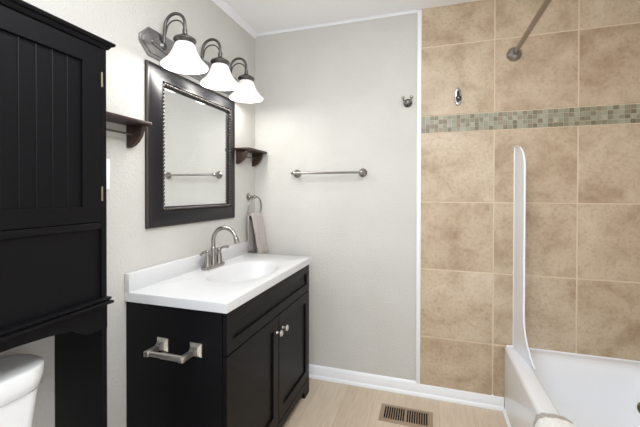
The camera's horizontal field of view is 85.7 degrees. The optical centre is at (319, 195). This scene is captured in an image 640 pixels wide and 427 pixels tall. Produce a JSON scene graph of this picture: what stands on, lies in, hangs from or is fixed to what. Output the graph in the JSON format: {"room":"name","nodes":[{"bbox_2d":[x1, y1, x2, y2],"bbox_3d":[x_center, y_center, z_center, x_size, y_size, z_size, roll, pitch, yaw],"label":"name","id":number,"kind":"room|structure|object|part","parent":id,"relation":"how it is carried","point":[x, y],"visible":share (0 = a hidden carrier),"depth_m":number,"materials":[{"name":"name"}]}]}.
{"room":"bathroom","nodes":[
{"label":"bathroom","id":0,"kind":"room"},
{"bbox_2d":[0,0,254,426],"bbox_3d":[-0.981,0.055,0.903,0.100,2.325,3.400,0,1,17],"label":"wall","id":1,"kind":"structure","parent":0,"point":[131,247],"depth_m":1.41,"materials":[{"name":"paint"}]},
{"bbox_2d":[106,159,109,189],"bbox_3d":[-0.805,-0.079,1.269,0.016,0.116,0.077,0,1,17],"label":"light switch","id":2,"kind":"object","parent":1,"relation":"attached to","point":[107,160],"visible":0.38,"depth_m":1.30,"materials":[{"name":"white plastic"}]},
{"bbox_2d":[106,111,151,147],"bbox_3d":[-0.756,-0.240,1.276,0.104,0.101,0.269,0,1,17],"label":"wall shelf","id":3,"kind":"object","parent":1,"relation":"attached to","point":[135,128],"visible":0.49,"depth_m":1.35,"materials":[{"name":"brown wood"}]},
{"bbox_3d":[-0.765,-0.239,1.279,0.008,0.008,0.200,0,1,17],"label":"rail","id":4,"kind":"part","parent":3,"relation":"part of","materials":[{"name":"grey metal"}]},
{"bbox_2d":[125,242,247,292],"bbox_3d":[-0.627,0.346,1.824,0.024,0.076,0.947,0,1,17],"label":"backsplash","id":5,"kind":"structure","parent":1,"relation":"attached to","point":[135,280],"depth_m":1.59,"materials":[{"name":"white stone"}]},
{"bbox_2d":[145,59,234,228],"bbox_3d":[-0.628,-0.220,1.802,0.033,0.723,0.702,0,1,17],"label":"wall mirror","id":6,"kind":"object","parent":1,"relation":"attached to","point":[190,139],"visible":1,"depth_m":1.70,"materials":[{"name":"black mirror"}]},
{"bbox_2d":[164,89,226,205],"bbox_3d":[-0.636,-0.220,1.805,0.011,0.536,0.515,0,1,17],"label":"mirror glass","id":7,"kind":"object","parent":6,"relation":"attached to","point":[195,135],"depth_m":1.76,"materials":[{"name":"silver mirror"}]},
{"bbox_3d":[-0.620,-0.220,1.800,0.014,0.576,0.555,0,1,17],"label":"bead moulding","id":8,"kind":"part","parent":6,"relation":"part of","materials":[{"name":"grey"}]},
{"bbox_2d":[138,12,262,102],"bbox_3d":[-0.527,-0.692,1.789,0.230,0.248,0.810,0,1,17],"label":"vanity light","id":9,"kind":"object","parent":1,"relation":"attached to","point":[180,55],"visible":1,"depth_m":1.59,"materials":[{"name":"white glass"}]},
{"bbox_3d":[-0.649,-0.730,1.524,0.118,0.168,0.042,0,1,17],"label":"arm","id":10,"kind":"part","parent":9,"relation":"part of","materials":[{"name":"grey metal"}]},
{"bbox_3d":[-0.596,-0.619,1.520,0.201,0.107,0.201,0,1,17],"label":"lamp shade","id":11,"kind":"part","parent":9,"relation":"part of","materials":[{"name":"white glass"}]},
{"bbox_3d":[-0.568,-0.732,1.781,0.118,0.168,0.042,0,1,17],"label":"arm","id":12,"kind":"part","parent":9,"relation":"part of","materials":[{"name":"grey metal"}]},
{"bbox_3d":[-0.515,-0.621,1.778,0.201,0.107,0.201,0,1,17],"label":"lamp shade","id":13,"kind":"part","parent":9,"relation":"part of","materials":[{"name":"white glass"}]},
{"bbox_3d":[-0.488,-0.734,2.036,0.118,0.168,0.042,0,1,17],"label":"arm","id":14,"kind":"part","parent":9,"relation":"part of","materials":[{"name":"grey metal"}]},
{"bbox_3d":[-0.435,-0.623,2.033,0.201,0.107,0.201,0,1,17],"label":"lamp shade","id":15,"kind":"part","parent":9,"relation":"part of","materials":[{"name":"white glass"}]},
{"bbox_2d":[211,0,257,38],"bbox_3d":[-0.932,-1.092,0.826,0.030,0.030,3.300,0,1,17],"label":"trim","id":16,"kind":"structure","parent":1,"relation":"attached to","point":[221,4],"depth_m":2.13,"materials":[{"name":"white paint"}]},
{"bbox_2d":[235,147,266,166],"bbox_3d":[-0.447,-0.247,2.262,0.104,0.101,0.269,0,1,17],"label":"wall shelf","id":17,"kind":"object","parent":1,"relation":"attached to","point":[241,153],"visible":1,"depth_m":2.19,"materials":[{"name":"brown wood"}]},
{"bbox_2d":[246,193,261,220],"bbox_3d":[-0.451,0.079,2.321,0.064,0.187,0.168,0,1,17],"label":"towel ring","id":18,"kind":"object","parent":1,"relation":"attached to","point":[248,196],"visible":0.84,"depth_m":2.30,"materials":[{"name":"silver metal"}]},
{"bbox_3d":[-0.454,0.011,2.311,0.064,0.051,0.051,0,1,17],"label":"post","id":19,"kind":"part","parent":18,"relation":"part of","materials":[{"name":"silver metal"}]},
{"bbox_2d":[248,212,268,253],"bbox_3d":[-0.418,0.261,2.312,0.106,0.294,0.150,0,1,17],"label":"hand towel","id":20,"kind":"object","parent":18,"relation":"hanging from","point":[257,239],"visible":0.94,"depth_m":2.31,"materials":[{"name":"white fabric"}]},
{"bbox_2d":[223,0,479,32],"bbox_3d":[0.188,-1.142,0.527,2.545,0.080,3.400,0,1,17],"label":"ceiling","id":21,"kind":"structure","parent":0,"point":[263,16],"depth_m":2.06,"materials":[{"name":"white paint"}]},
{"bbox_2d":[283,378,507,426],"bbox_3d":[0.183,1.263,0.547,2.545,0.080,3.400,0,1,17],"label":"floor","id":22,"kind":"structure","parent":0,"point":[327,403],"depth_m":1.94,"materials":[{"name":"wood"}]},
{"bbox_2d":[0,354,44,426],"bbox_3d":[-0.621,0.837,0.686,0.705,0.767,0.456,0,1,17],"label":"toilet","id":23,"kind":"object","parent":22,"relation":"on","point":[21,375],"visible":1,"depth_m":0.89,"materials":[{"name":"white ceramic"}]},
{"bbox_3d":[-0.878,0.672,0.765,0.149,0.313,0.406,0,1,17],"label":"tank","id":24,"kind":"part","parent":23,"relation":"part of","materials":[{"name":"white ceramic"}]},
{"bbox_2d":[0,0,115,426],"bbox_3d":[-0.858,0.375,0.740,0.229,1.688,0.785,0,1,17],"label":"tall cabinet","id":25,"kind":"object","parent":22,"relation":"on","point":[53,196],"visible":1,"depth_m":0.93,"materials":[{"name":"black wood"}]},
{"bbox_3d":[-0.730,-0.178,0.883,0.011,0.429,0.240,0,1,17],"label":"beadboard panel","id":26,"kind":"part","parent":25,"relation":"part of","materials":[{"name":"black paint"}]},
{"bbox_3d":[-0.787,0.218,0.717,0.010,0.233,0.716,0,1,17],"label":"panel","id":27,"kind":"part","parent":25,"relation":"part of","materials":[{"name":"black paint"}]},
{"bbox_3d":[-0.783,0.094,0.714,0.018,0.019,0.716,0,1,17],"label":"rail","id":28,"kind":"part","parent":25,"relation":"part of","materials":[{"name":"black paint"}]},
{"bbox_3d":[-0.726,-0.181,0.882,0.018,0.525,0.356,0,1,17],"label":"door","id":29,"kind":"part","parent":25,"relation":"part of","materials":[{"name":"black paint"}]},
{"bbox_3d":[-0.860,-0.457,0.734,0.222,0.024,0.785,0,1,17],"label":"crown","id":30,"kind":"part","parent":25,"relation":"part of","materials":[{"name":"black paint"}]},
{"bbox_3d":[-0.760,0.383,1.094,0.202,1.667,0.016,0,1,17],"label":"panel","id":31,"kind":"part","parent":25,"relation":"part of","materials":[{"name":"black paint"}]},
{"bbox_2d":[126,265,308,426],"bbox_3d":[-0.407,0.816,1.747,0.490,0.791,0.912,0,1,17],"label":"vanity cabinet","id":32,"kind":"object","parent":22,"relation":"on","point":[252,370],"visible":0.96,"depth_m":1.36,"materials":[{"name":"black wood"}]},
{"bbox_2d":[143,337,201,363],"bbox_3d":[-0.546,0.574,1.266,0.202,0.051,0.090,0,1,17],"label":"toilet paper holder","id":33,"kind":"object","parent":32,"relation":"attached to","point":[162,344],"visible":1,"depth_m":1.25,"materials":[{"name":"grey metal"}]},
{"bbox_3d":[-0.618,0.574,1.288,0.051,0.051,0.090,0,1,17],"label":"post","id":34,"kind":"part","parent":33,"relation":"part of","materials":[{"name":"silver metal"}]},
{"bbox_3d":[-0.473,0.575,1.243,0.051,0.051,0.090,0,1,17],"label":"post","id":35,"kind":"part","parent":33,"relation":"part of","materials":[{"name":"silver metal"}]},
{"bbox_2d":[125,242,311,313],"bbox_3d":[-0.416,0.410,1.758,0.467,0.200,0.947,0,1,17],"label":"sink","id":36,"kind":"object","parent":32,"relation":"in","point":[180,283],"visible":0.98,"depth_m":1.52,"materials":[{"name":"white ceramic"}]},
{"bbox_2d":[199,226,239,270],"bbox_3d":[-0.543,0.271,1.835,0.199,0.222,0.197,0,1,-23],"label":"faucet","id":37,"kind":"object","parent":36,"relation":"on","point":[213,259],"visible":1,"depth_m":1.82,"materials":[{"name":"silver metal"}]},
{"bbox_3d":[-0.582,0.325,1.785,0.044,0.086,0.044,0,1,17],"label":"handle","id":38,"kind":"part","parent":37,"relation":"part of","materials":[{"name":"silver metal"}]},
{"bbox_3d":[-0.552,0.325,1.882,0.044,0.086,0.044,0,1,17],"label":"handle","id":39,"kind":"part","parent":37,"relation":"part of","materials":[{"name":"silver metal"}]},
{"bbox_3d":[-0.507,0.264,1.814,0.167,0.208,0.042,0,1,17],"label":"spout","id":40,"kind":"part","parent":37,"relation":"part of","materials":[{"name":"silver metal"}]},
{"bbox_3d":[-0.279,0.853,1.472,0.018,0.531,0.454,0,1,17],"label":"door","id":41,"kind":"part","parent":32,"relation":"part of","materials":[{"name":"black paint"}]},
{"bbox_3d":[-0.283,0.853,1.473,0.008,0.419,0.342,0,1,17],"label":"panel","id":42,"kind":"part","parent":32,"relation":"part of","materials":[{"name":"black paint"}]},
{"bbox_3d":[-0.210,0.503,1.683,0.018,0.155,0.904,0,1,17],"label":"drawer","id":43,"kind":"part","parent":32,"relation":"part of","materials":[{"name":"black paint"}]},
{"bbox_3d":[-0.215,0.503,1.685,0.008,0.069,0.818,0,1,17],"label":"panel","id":44,"kind":"part","parent":32,"relation":"part of","materials":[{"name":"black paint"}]},
{"bbox_3d":[-0.212,1.167,1.689,0.018,0.092,0.912,0,1,17],"label":"rail","id":45,"kind":"part","parent":32,"relation":"part of","materials":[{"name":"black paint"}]},
{"bbox_3d":[-0.142,0.849,1.905,0.018,0.531,0.444,0,1,17],"label":"door","id":46,"kind":"part","parent":32,"relation":"part of","materials":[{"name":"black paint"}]},
{"bbox_3d":[-0.147,0.849,1.907,0.008,0.419,0.332,0,1,17],"label":"panel","id":47,"kind":"part","parent":32,"relation":"part of","materials":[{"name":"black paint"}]},
{"bbox_2d":[378,403,432,426],"bbox_3d":[0.472,1.210,1.891,0.282,0.006,0.158,0,1,17],"label":"floor vent","id":48,"kind":"object","parent":22,"relation":"in","point":[410,417],"visible":1,"depth_m":1.89,"materials":[{"name":"beige metal"}]},
{"bbox_2d":[502,345,639,426],"bbox_3d":[1.172,1.034,1.106,0.776,0.372,1.522,0,1,17],"label":"bathtub","id":49,"kind":"object","parent":22,"relation":"on","point":[587,390],"visible":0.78,"depth_m":1.73,"materials":[{"name":"white ceramic"}]},
{"bbox_3d":[0.805,1.209,1.215,0.012,0.020,1.508,0,1,17],"label":"trim","id":50,"kind":"part","parent":49,"relation":"part of","materials":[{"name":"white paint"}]},
{"bbox_2d":[513,145,534,368],"bbox_3d":[1.065,0.288,1.802,0.054,1.120,0.247,0,1,17],"label":"guard","id":51,"kind":"object","parent":49,"relation":"on","point":[520,344],"visible":1,"depth_m":1.80,"materials":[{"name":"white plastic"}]},
{"bbox_2d":[533,413,575,426],"bbox_3d":[0.798,0.971,1.026,0.162,0.300,0.586,0,1,17],"label":"bath mat","id":52,"kind":"object","parent":49,"relation":"on","point":[542,419],"visible":1,"depth_m":1.26,"materials":[{"name":"white fabric"}]},
{"bbox_2d":[255,0,639,396],"bbox_3d":[0.725,0.049,2.092,2.445,2.325,0.108,0,1,17],"label":"wall","id":53,"kind":"structure","parent":0,"point":[571,99],"depth_m":2.01,"materials":[{"name":"beige tile"}]},
{"bbox_2d":[291,168,366,177],"bbox_3d":[0.049,-0.143,2.215,0.499,0.055,0.076,0,1,17],"label":"towel bar","id":54,"kind":"object","parent":53,"relation":"attached to","point":[362,172],"visible":1,"depth_m":2.18,"materials":[{"name":"silver metal"}]},
{"bbox_3d":[-0.163,-0.144,2.281,0.055,0.055,0.076,0,1,17],"label":"post","id":55,"kind":"part","parent":54,"relation":"part of","materials":[{"name":"silver metal"}]},
{"bbox_3d":[0.261,-0.142,2.149,0.055,0.055,0.076,0,1,17],"label":"post","id":56,"kind":"part","parent":54,"relation":"part of","materials":[{"name":"silver metal"}]},
{"bbox_2d":[258,10,416,35],"bbox_3d":[0.066,-1.111,2.236,1.090,0.012,0.012,0,1,17],"label":"trim","id":57,"kind":"structure","parent":53,"relation":"attached to","point":[411,11],"depth_m":2.22,"materials":[{"name":"white paint"}]},
{"bbox_2d":[309,364,503,410],"bbox_3d":[0.288,1.168,2.179,1.569,0.082,0.022,0,1,17],"label":"baseboard","id":58,"kind":"structure","parent":53,"relation":"attached to","point":[367,380],"depth_m":2.11,"materials":[{"name":"white paint"}]},
{"bbox_2d":[402,95,412,106],"bbox_3d":[0.525,-0.563,2.068,0.068,0.056,0.066,0,1,17],"label":"robe hook","id":59,"kind":"object","parent":53,"relation":"attached to","point":[408,102],"visible":1,"depth_m":2.07,"materials":[{"name":"grey metal"}]},
{"bbox_2d":[416,10,421,383],"bbox_3d":[0.595,0.013,2.078,0.026,2.246,0.014,0,1,17],"label":"trim","id":60,"kind":"structure","parent":53,"relation":"attached to","point":[419,12],"depth_m":2.07,"materials":[{"name":"white paint"}]},
{"bbox_2d":[455,88,461,105],"bbox_3d":[0.794,-0.573,1.978,0.038,0.104,0.062,0,1,17],"label":"hook","id":61,"kind":"object","parent":53,"relation":"attached to","point":[458,96],"visible":1,"depth_m":2.00,"materials":[{"name":"silver metal"}]},
{"bbox_3d":[0.794,-0.571,1.978,0.033,0.070,0.062,0,1,17],"label":"hook arm","id":62,"kind":"part","parent":61,"relation":"part of","materials":[{"name":"grey metal"}]},
{"bbox_2d":[507,0,551,60],"bbox_3d":[0.845,-0.778,1.171,0.077,0.077,1.566,0,1,17],"label":"shower rod","id":63,"kind":"object","parent":53,"relation":"attached to","point":[515,53],"visible":1,"depth_m":1.67,"materials":[{"name":"silver metal"}]}
]}

